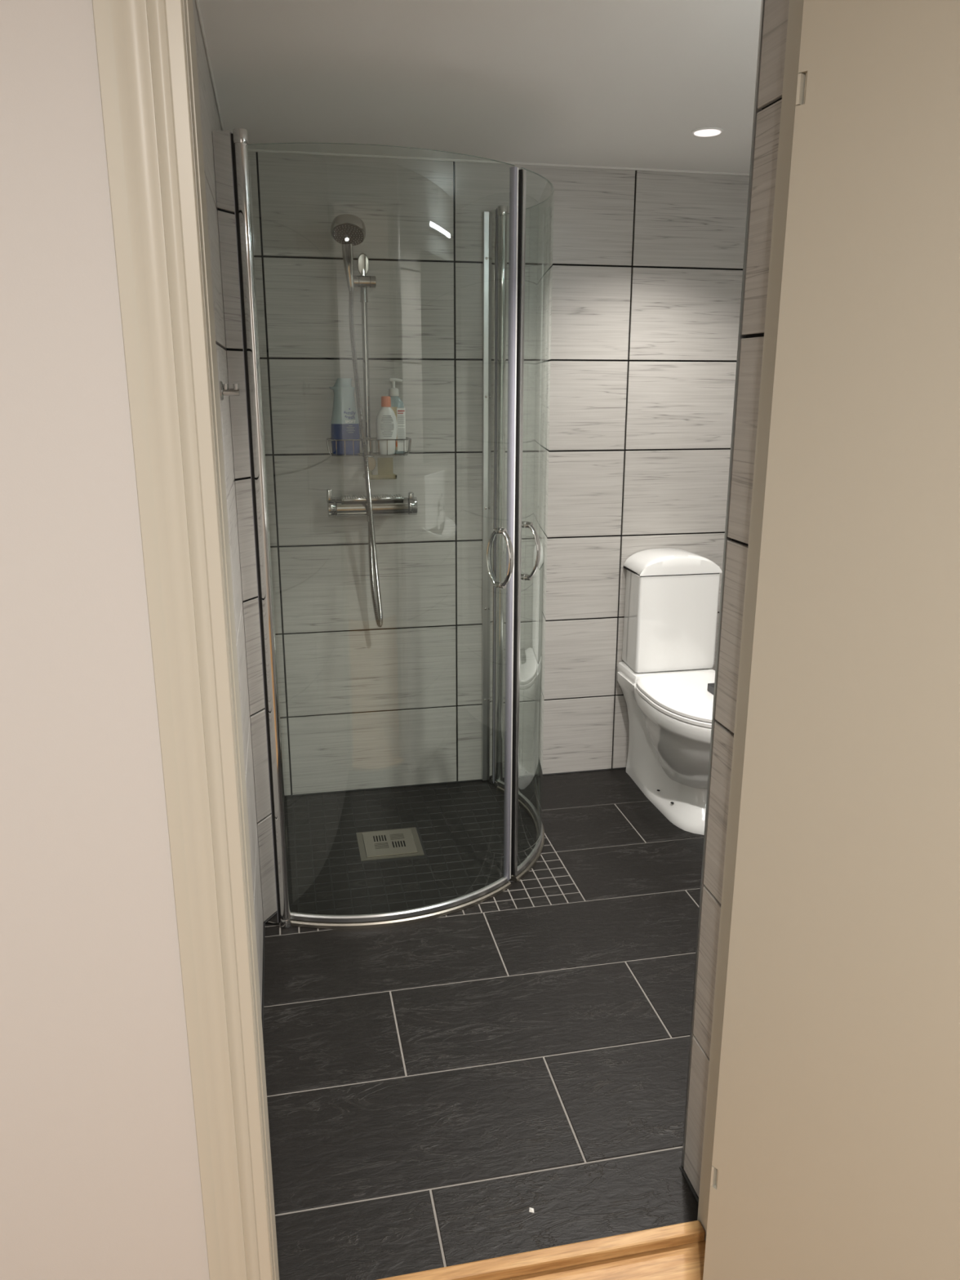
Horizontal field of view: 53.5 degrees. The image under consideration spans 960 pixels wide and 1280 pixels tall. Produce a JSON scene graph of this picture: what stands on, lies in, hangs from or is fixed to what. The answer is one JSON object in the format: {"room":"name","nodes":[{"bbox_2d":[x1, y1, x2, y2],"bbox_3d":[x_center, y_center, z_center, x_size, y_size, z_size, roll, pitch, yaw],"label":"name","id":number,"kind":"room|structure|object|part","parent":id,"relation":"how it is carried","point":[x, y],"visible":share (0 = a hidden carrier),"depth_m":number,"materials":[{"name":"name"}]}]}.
{"room":"hallway","nodes":[
{"label":"hallway","id":0,"kind":"room"},
{"bbox_2d":[192,0,263,1016],"bbox_3d":[-0.616,-0.174,2.170,0.120,2.243,1.955,-3,15,-11],"label":"wall","id":1,"kind":"structure","parent":0,"point":[210,120],"depth_m":2.08,"materials":[{"name":"grey tile"}]},
{"bbox_2d":[195,0,224,130],"bbox_3d":[-0.553,-1.210,1.906,0.007,0.007,1.950,-3,15,-11],"label":"trim","id":2,"kind":"structure","parent":1,"relation":"attached to","point":[197,2],"depth_m":2.03,"materials":[{"name":"white plastic"}]},
{"bbox_2d":[219,380,239,400],"bbox_3d":[-0.495,-0.493,1.880,0.036,0.038,0.038,-3,15,-11],"label":"towel hook","id":3,"kind":"object","parent":1,"relation":"attached to","point":[224,390],"visible":1,"depth_m":1.88,"materials":[{"name":"silver metal"}]},
{"bbox_3d":[-0.510,-0.492,1.877,0.005,0.038,0.038,-3,15,-11],"label":"plate","id":4,"kind":"part","parent":3,"relation":"part of","materials":[{"name":"silver metal"}]},
{"bbox_3d":[-0.493,-0.490,1.881,0.032,0.014,0.013,-3,15,-11],"label":"arm","id":5,"kind":"part","parent":3,"relation":"part of","materials":[{"name":"silver metal"}]},
{"bbox_2d":[212,128,518,928],"bbox_3d":[-0.234,-0.186,2.390,0.710,1.952,0.132,-4,16,-16],"label":"shower door","id":6,"kind":"structure","parent":1,"relation":"attached to","point":[231,162],"depth_m":2.36,"materials":[{"name":"clear glass"}]},
{"bbox_3d":[-0.524,-0.167,2.329,0.028,1.904,0.028,-3,15,-11],"label":"hinge post","id":7,"kind":"part","parent":6,"relation":"part of","materials":[{"name":"silver metal"}]},
{"bbox_3d":[-0.204,-0.188,2.393,0.639,1.895,0.100,-5,16,-18],"label":"glass pane","id":8,"kind":"part","parent":6,"relation":"part of","materials":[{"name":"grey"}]},
{"bbox_3d":[-0.198,0.750,2.645,0.638,0.013,0.113,-5,16,-19],"label":"rail","id":9,"kind":"part","parent":6,"relation":"part of","materials":[{"name":"silver metal"}]},
{"bbox_3d":[0.033,-0.220,2.519,0.035,0.150,0.020,15,21,43],"label":"handle","id":10,"kind":"part","parent":6,"relation":"part of","materials":[{"name":"silver metal"}]},
{"bbox_3d":[0.045,-0.286,2.489,0.014,0.019,0.019,14,20,41],"label":"handle mount","id":11,"kind":"part","parent":6,"relation":"part of","materials":[{"name":"silver metal"}]},
{"bbox_3d":[0.045,-0.147,2.526,0.014,0.019,0.019,14,20,41],"label":"handle mount","id":12,"kind":"part","parent":6,"relation":"part of","materials":[{"name":"silver metal"}]},
{"bbox_3d":[0.059,-0.144,2.513,0.014,0.019,0.019,14,20,41],"label":"handle mount","id":13,"kind":"part","parent":6,"relation":"part of","materials":[{"name":"silver metal"}]},
{"bbox_3d":[0.060,-0.283,2.476,0.014,0.019,0.019,14,20,41],"label":"handle mount","id":14,"kind":"part","parent":6,"relation":"part of","materials":[{"name":"silver metal"}]},
{"bbox_3d":[0.071,-0.210,2.483,0.035,0.150,0.020,15,21,43],"label":"handle","id":15,"kind":"part","parent":6,"relation":"part of","materials":[{"name":"silver metal"}]},
{"bbox_2d":[0,0,789,1279],"bbox_3d":[0.020,0.056,1.311,3.380,2.272,0.274,-3,15,-11],"label":"wall","id":16,"kind":"structure","parent":0,"point":[100,1173],"depth_m":1.11,"materials":[{"name":"white paint"}]},
{"bbox_2d":[92,0,804,1279],"bbox_3d":[0.039,0.092,1.255,0.864,2.132,0.174,-3,15,-11],"label":"door frame","id":17,"kind":"structure","parent":16,"relation":"in","point":[146,49],"depth_m":1.08,"materials":[{"name":"beige paint"}]},
{"bbox_3d":[-0.327,0.132,1.103,0.083,2.132,0.016,-3,15,-11],"label":"casing","id":18,"kind":"part","parent":17,"relation":"part of","materials":[{"name":"beige paint"}]},
{"bbox_2d":[702,0,959,1279],"bbox_3d":[0.609,0.203,0.989,0.104,2.035,0.800,-12,19,-38],"label":"door leaf","id":19,"kind":"structure","parent":17,"relation":"attached to","point":[836,1152],"depth_m":1.16,"materials":[{"name":"beige paint"}]},
{"bbox_2d":[261,767,698,1204],"bbox_3d":[0.405,0.758,2.644,1.971,0.008,1.956,-3,15,-11],"label":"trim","id":20,"kind":"structure","parent":16,"relation":"attached to","point":[681,1167],"depth_m":3.40,"materials":[{"name":"black tile"}]},
{"bbox_2d":[198,0,761,173],"bbox_3d":[0.404,-1.307,2.109,2.070,0.080,2.010,-3,15,-11],"label":"ceiling","id":21,"kind":"structure","parent":0,"point":[620,83],"depth_m":2.18,"materials":[{"name":"white paint"}]},
{"bbox_2d":[691,127,723,137],"bbox_3d":[0.628,-1.402,2.627,0.087,0.007,0.087,-3,15,-11],"label":"recessed light","id":22,"kind":"object","parent":21,"relation":"in","point":[704,131],"visible":1,"depth_m":2.61,"materials":[{"name":"white paint"}]},
{"bbox_2d":[263,768,703,1279],"bbox_3d":[0.402,0.797,2.671,2.070,0.090,2.020,-3,15,-11],"label":"floor","id":23,"kind":"structure","parent":0,"point":[432,1084],"depth_m":2.15,"materials":[{"name":"grey tile"}]},
{"bbox_2d":[355,826,424,861],"bbox_3d":[-0.289,0.652,3.039,0.196,0.012,0.195,-3,15,-11],"label":"floor drain","id":24,"kind":"object","parent":23,"relation":"on","point":[397,842],"visible":1,"depth_m":3.03,"materials":[{"name":"silver metal"}]},
{"bbox_2d":[528,1207,533,1213],"bbox_3d":[0.092,1.012,1.692,0.009,0.004,0.011,2,15,6],"label":"chip","id":25,"kind":"object","parent":23,"relation":"on","point":[531,1210],"visible":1,"depth_m":1.69,"materials":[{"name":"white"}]},
{"bbox_2d":[617,548,722,835],"bbox_3d":[0.726,0.165,3.212,0.380,0.850,0.701,-3,15,-11],"label":"toilet","id":26,"kind":"object","parent":23,"relation":"on","point":[671,602],"visible":0.77,"depth_m":3.29,"materials":[{"name":"white ceramic"}]},
{"bbox_2d":[617,661,715,684],"bbox_3d":[0.675,0.117,3.451,0.310,0.048,0.188,-3,15,-11],"label":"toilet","id":27,"kind":"object","parent":26,"relation":"attached to","point":[627,674],"depth_m":3.38,"materials":[{"name":"white ceramic"}]},
{"bbox_3d":[0.673,-0.077,3.408,0.298,0.350,0.186,-3,15,-11],"label":"tank","id":28,"kind":"part","parent":26,"relation":"part of","materials":[{"name":"white ceramic"}]},
{"bbox_3d":[0.674,-0.280,3.351,0.304,0.064,0.188,-3,15,-11],"label":"tank lid","id":29,"kind":"part","parent":26,"relation":"part of","materials":[{"name":"white ceramic"}]},
{"bbox_3d":[0.745,0.201,3.125,0.376,0.015,0.504,-3,15,-11],"label":"seat","id":30,"kind":"part","parent":26,"relation":"part of","materials":[{"name":"white plastic"}]},
{"bbox_3d":[0.745,0.183,3.121,0.372,0.018,0.501,-3,15,-11],"label":"lid","id":31,"kind":"part","parent":26,"relation":"part of","materials":[{"name":"white plastic"}]},
{"bbox_2d":[706,683,714,694],"bbox_3d":[0.820,0.164,3.107,0.123,0.026,0.095,-3,15,-11],"label":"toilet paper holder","id":32,"kind":"object","parent":26,"relation":"on","point":[710,686],"visible":0.24,"depth_m":3.12,"materials":[{"name":"silver plastic"}]},
{"bbox_2d":[248,151,749,795],"bbox_3d":[0.194,-0.493,3.357,2.170,2.243,0.120,-3,15,-11],"label":"wall","id":33,"kind":"structure","parent":0,"point":[647,265],"depth_m":3.22,"materials":[{"name":"grey tile"}]},
{"bbox_2d":[346,253,376,475],"bbox_3d":[-0.371,-0.866,3.024,0.086,0.675,0.088,-3,15,-11],"label":"shower rail","id":34,"kind":"object","parent":33,"relation":"attached to","point":[363,282],"visible":0.8,"depth_m":2.97,"materials":[{"name":"silver metal"}]},
{"bbox_2d":[330,213,365,291],"bbox_3d":[-0.383,-1.152,2.830,0.104,0.204,0.122,8,17,28],"label":"shower head","id":35,"kind":"object","parent":34,"relation":"attached to","point":[348,230],"visible":1,"depth_m":2.81,"materials":[{"name":"silver metal"}]},
{"bbox_3d":[-0.360,-0.862,3.008,0.019,0.585,0.019,-3,15,-11],"label":"rail","id":36,"kind":"part","parent":34,"relation":"part of","materials":[{"name":"silver metal"}]},
{"bbox_2d":[325,437,411,456],"bbox_3d":[-0.351,-0.613,3.017,0.267,0.053,0.097,-3,15,-11],"label":"wire basket","id":37,"kind":"object","parent":34,"relation":"attached to","point":[370,439],"visible":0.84,"depth_m":2.99,"materials":[{"name":"silver metal"}]},
{"bbox_2d":[328,377,359,454],"bbox_3d":[-0.423,-0.699,2.976,0.092,0.232,0.055,-3,15,-11],"label":"bottle","id":38,"kind":"object","parent":37,"relation":"in","point":[344,424],"visible":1,"depth_m":2.96,"materials":[{"name":"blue plastic"}]},
{"bbox_2d":[346,425,355,431],"bbox_3d":[-0.403,-0.657,2.965,0.026,0.022,0.005,-3,15,-11],"label":"print","id":39,"kind":"object","parent":38,"relation":"on","point":[349,428],"depth_m":2.96,"materials":[{"name":"grey plastic"}]},
{"bbox_2d":[375,395,396,454],"bbox_3d":[-0.294,-0.675,2.994,0.067,0.178,0.045,-3,15,-11],"label":"lotion bottle","id":40,"kind":"object","parent":37,"relation":"in","point":[386,420],"visible":1,"depth_m":2.98,"materials":[{"name":"white plastic"}]},
{"bbox_2d":[380,415,394,436],"bbox_3d":[-0.290,-0.670,2.977,0.042,0.065,0.007,-3,15,-11],"label":"print","id":41,"kind":"object","parent":40,"relation":"attached to","point":[387,422],"depth_m":2.98,"materials":[{"name":"grey paper"}]},
{"bbox_2d":[388,377,405,453],"bbox_3d":[-0.273,-0.713,3.026,0.064,0.234,0.045,-3,15,-11],"label":"pump bottle","id":42,"kind":"object","parent":37,"relation":"in","point":[397,404],"visible":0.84,"depth_m":3.01,"materials":[{"name":"grey plastic"}]},
{"bbox_3d":[-0.273,-0.806,3.002,0.010,0.021,0.010,-3,15,-11],"label":"pump stem","id":43,"kind":"part","parent":42,"relation":"part of","materials":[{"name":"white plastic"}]},
{"bbox_3d":[-0.265,-0.820,3.000,0.042,0.013,0.013,-3,15,-11],"label":"pump spout","id":44,"kind":"part","parent":42,"relation":"part of","materials":[{"name":"white plastic"}]},
{"bbox_2d":[397,415,404,440],"bbox_3d":[-0.250,-0.670,3.019,0.022,0.081,0.001,-3,15,-11],"label":"print","id":45,"kind":"object","parent":42,"relation":"attached to","point":[401,419],"depth_m":3.02,"materials":[{"name":"grey paper"}]},
{"bbox_2d":[362,457,396,479],"bbox_3d":[-0.324,-0.552,3.061,0.100,0.061,0.102,-3,15,-11],"label":"soap dish","id":46,"kind":"object","parent":34,"relation":"attached to","point":[385,468],"visible":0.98,"depth_m":3.10,"materials":[{"name":"beige plastic"}]},
{"bbox_3d":[-0.324,-0.525,3.068,0.100,0.005,0.102,-3,15,-11],"label":"plate","id":47,"kind":"part","parent":46,"relation":"part of","materials":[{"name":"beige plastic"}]},
{"bbox_2d":[326,488,417,521],"bbox_3d":[-0.357,-0.446,3.130,0.292,0.108,0.108,-3,15,-11],"label":"shower mixer","id":48,"kind":"object","parent":33,"relation":"attached to","point":[388,504],"visible":0.95,"depth_m":3.09,"materials":[{"name":"silver metal"}]},
{"bbox_3d":[-0.488,-0.466,3.077,0.017,0.042,0.024,-3,15,-11],"label":"lever","id":49,"kind":"part","parent":48,"relation":"part of","materials":[{"name":"silver metal"}]},
{"bbox_3d":[-0.481,-0.428,3.089,0.026,0.060,0.060,-3,15,-11],"label":"knob","id":50,"kind":"part","parent":48,"relation":"part of","materials":[{"name":"silver metal"}]},
{"bbox_2d":[348,290,382,626],"bbox_3d":[-0.354,-0.551,3.033,0.080,1.071,0.126,-7,17,-26],"label":"shower hose","id":51,"kind":"object","parent":48,"relation":"attached to","point":[378,611],"visible":1,"depth_m":3.01,"materials":[{"name":"silver metal"}]},
{"bbox_2d":[340,494,404,501],"bbox_3d":[-0.354,-0.465,3.114,0.202,0.009,0.086,-3,15,-11],"label":"shelf","id":52,"kind":"object","parent":48,"relation":"attached to","point":[374,497],"depth_m":3.09,"materials":[{"name":"silver metal"}]},
{"bbox_3d":[-0.227,-0.473,3.132,0.018,0.028,0.025,-3,15,-11],"label":"lever","id":53,"kind":"part","parent":48,"relation":"part of","materials":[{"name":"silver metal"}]},
{"bbox_3d":[-0.224,-0.442,3.141,0.028,0.060,0.060,-3,15,-11],"label":"knob","id":54,"kind":"part","parent":48,"relation":"part of","materials":[{"name":"silver metal"}]},
{"bbox_2d":[248,148,749,175],"bbox_3d":[0.209,-1.510,3.019,1.970,0.009,0.009,-3,15,-11],"label":"trim","id":55,"kind":"structure","parent":33,"relation":"attached to","point":[249,149],"depth_m":2.98,"materials":[{"name":"white plastic"}]},
{"bbox_2d":[481,168,554,881],"bbox_3d":[0.128,-0.328,2.919,0.158,1.952,0.756,-2,15,-6],"label":"shower door","id":56,"kind":"structure","parent":33,"relation":"attached to","point":[495,221],"depth_m":3.02,"materials":[{"name":"clear glass"}]},
{"bbox_3d":[0.070,-0.407,3.218,0.028,1.904,0.028,-3,15,-11],"label":"hinge post","id":57,"kind":"part","parent":56,"relation":"part of","materials":[{"name":"silver metal"}]},
{"bbox_3d":[0.142,0.619,3.132,0.134,0.013,0.679,-1,15,-2],"label":"rail","id":58,"kind":"part","parent":56,"relation":"part of","materials":[{"name":"silver metal"}]},
{"bbox_3d":[0.116,-0.174,2.618,0.014,0.019,0.019,9,17,29],"label":"handle mount","id":59,"kind":"part","parent":56,"relation":"part of","materials":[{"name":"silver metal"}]},
{"bbox_3d":[0.116,-0.313,2.580,0.014,0.019,0.019,9,17,29],"label":"handle mount","id":60,"kind":"part","parent":56,"relation":"part of","materials":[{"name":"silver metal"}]},
{"bbox_3d":[0.133,-0.172,2.608,0.014,0.019,0.019,9,17,29],"label":"handle mount","id":61,"kind":"part","parent":56,"relation":"part of","materials":[{"name":"silver metal"}]},
{"bbox_3d":[0.133,-0.311,2.571,0.014,0.019,0.019,9,17,29],"label":"handle mount","id":62,"kind":"part","parent":56,"relation":"part of","materials":[{"name":"silver metal"}]},
{"bbox_3d":[0.147,-0.239,2.582,0.035,0.150,0.020,8,17,27],"label":"handle","id":63,"kind":"part","parent":56,"relation":"part of","materials":[{"name":"silver metal"}]},
{"bbox_2d":[502,1240,706,1279],"bbox_3d":[0.045,1.091,1.545,0.725,0.052,0.117,-3,15,-11],"label":"floor","id":64,"kind":"structure","parent":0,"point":[683,1262],"depth_m":1.59,"materials":[{"name":"brown wood"}]},
{"bbox_2d":[377,1220,705,1279],"bbox_3d":[0.035,1.043,1.579,0.716,0.022,0.027,-3,15,-11],"label":"threshold","id":65,"kind":"object","parent":64,"relation":"on","point":[535,1261],"visible":1,"depth_m":1.59,"materials":[{"name":"brown wood"}]}
]}

